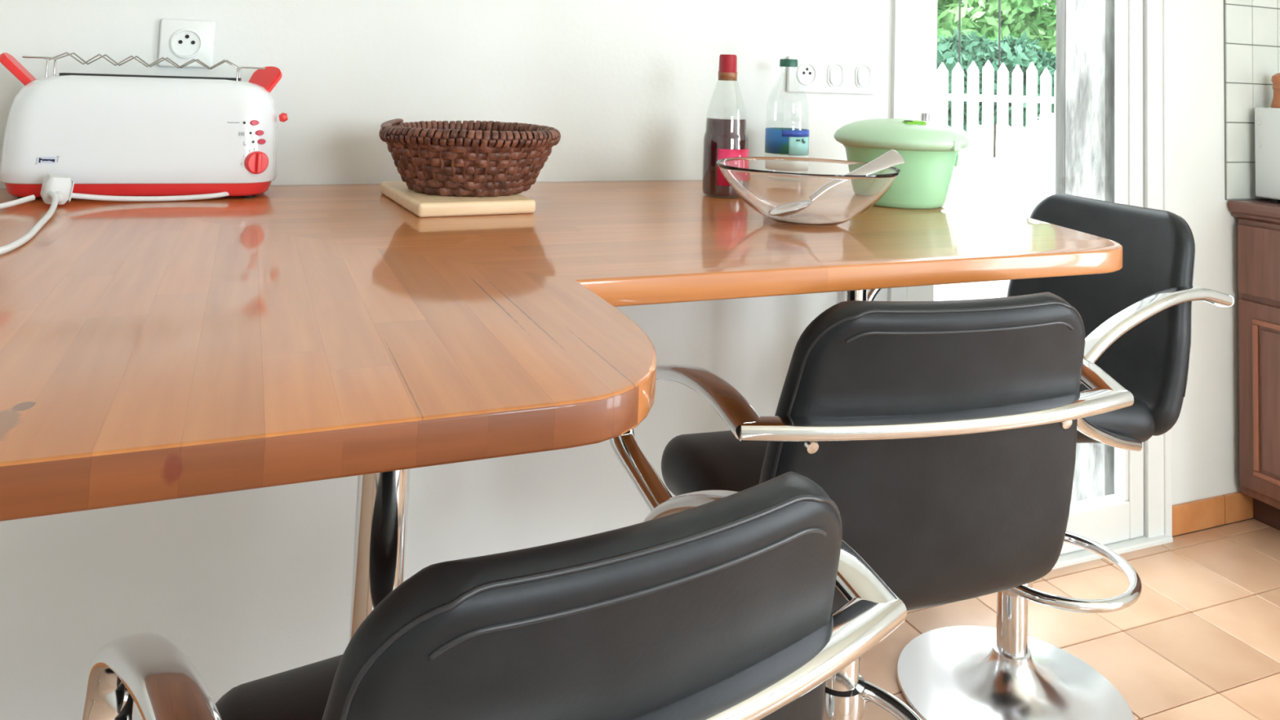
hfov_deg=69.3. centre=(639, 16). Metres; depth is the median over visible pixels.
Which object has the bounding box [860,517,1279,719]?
floor
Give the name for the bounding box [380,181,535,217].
cutting board
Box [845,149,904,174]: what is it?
spoon
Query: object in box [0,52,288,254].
toaster
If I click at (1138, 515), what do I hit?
door
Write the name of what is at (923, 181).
bowl
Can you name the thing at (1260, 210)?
countertop
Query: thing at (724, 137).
syrup bottle
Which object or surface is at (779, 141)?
water bottle
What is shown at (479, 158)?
wicker basket
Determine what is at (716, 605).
bar stool
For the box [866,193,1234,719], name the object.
bar stool
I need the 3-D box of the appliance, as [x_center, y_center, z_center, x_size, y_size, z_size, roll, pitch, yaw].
[1.944,0.384,2.491,0.424,0.256,0.304,4,-4,-23]
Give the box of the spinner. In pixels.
[834,118,969,208]
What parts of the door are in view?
rail, casing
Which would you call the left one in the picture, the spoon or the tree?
the spoon
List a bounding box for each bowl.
[716,156,901,227]
[843,144,959,208]
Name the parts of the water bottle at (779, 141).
label panel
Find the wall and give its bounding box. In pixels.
[0,0,1279,719]
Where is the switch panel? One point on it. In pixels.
(811, 74)
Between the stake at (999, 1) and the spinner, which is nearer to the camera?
the spinner
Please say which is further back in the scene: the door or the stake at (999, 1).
the stake at (999, 1)
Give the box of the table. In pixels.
[0,179,1122,679]
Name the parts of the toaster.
power cord, knob, lever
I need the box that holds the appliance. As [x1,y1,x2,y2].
[1254,106,1279,202]
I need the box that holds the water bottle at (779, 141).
[764,58,808,157]
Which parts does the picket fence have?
rail, rail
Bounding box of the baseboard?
[1172,491,1253,536]
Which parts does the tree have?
crown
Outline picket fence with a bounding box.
[936,59,1055,197]
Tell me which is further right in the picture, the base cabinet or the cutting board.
the base cabinet
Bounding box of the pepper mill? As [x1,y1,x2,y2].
[1271,72,1279,107]
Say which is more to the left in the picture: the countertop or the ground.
the ground
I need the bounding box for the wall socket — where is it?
[157,18,215,67]
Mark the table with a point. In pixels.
(288, 334)
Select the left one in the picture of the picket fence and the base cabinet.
the picket fence
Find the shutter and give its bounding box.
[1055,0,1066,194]
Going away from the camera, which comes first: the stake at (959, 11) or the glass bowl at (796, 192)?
the glass bowl at (796, 192)
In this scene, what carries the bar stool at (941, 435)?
on the floor
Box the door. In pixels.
[887,0,1173,569]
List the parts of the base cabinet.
moulding, drawer, door, moulding, moulding, panel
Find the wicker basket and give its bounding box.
[378,118,560,196]
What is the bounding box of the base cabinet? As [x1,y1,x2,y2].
[1237,217,1279,530]
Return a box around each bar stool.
[82,471,906,719]
[608,292,1133,719]
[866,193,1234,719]
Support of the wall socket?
attached to the wall
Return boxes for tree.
[937,0,1056,157]
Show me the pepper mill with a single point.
(1275, 79)
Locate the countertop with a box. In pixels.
[1228,199,1279,223]
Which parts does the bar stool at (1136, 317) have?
armrest, post, backrest, seat, armrest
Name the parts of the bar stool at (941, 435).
armrest, seat, post, backrest, armrest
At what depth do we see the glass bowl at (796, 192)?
1.29 m
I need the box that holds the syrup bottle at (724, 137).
[702,54,748,196]
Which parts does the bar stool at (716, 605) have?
armrest, seat, backrest, armrest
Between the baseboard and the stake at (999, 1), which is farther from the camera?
the stake at (999, 1)
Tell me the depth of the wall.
1.76 m
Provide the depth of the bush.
12.37 m
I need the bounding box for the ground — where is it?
[933,113,1055,301]
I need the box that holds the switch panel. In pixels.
[786,56,875,94]
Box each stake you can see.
[958,0,960,63]
[998,0,1000,68]
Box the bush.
[936,28,1056,132]

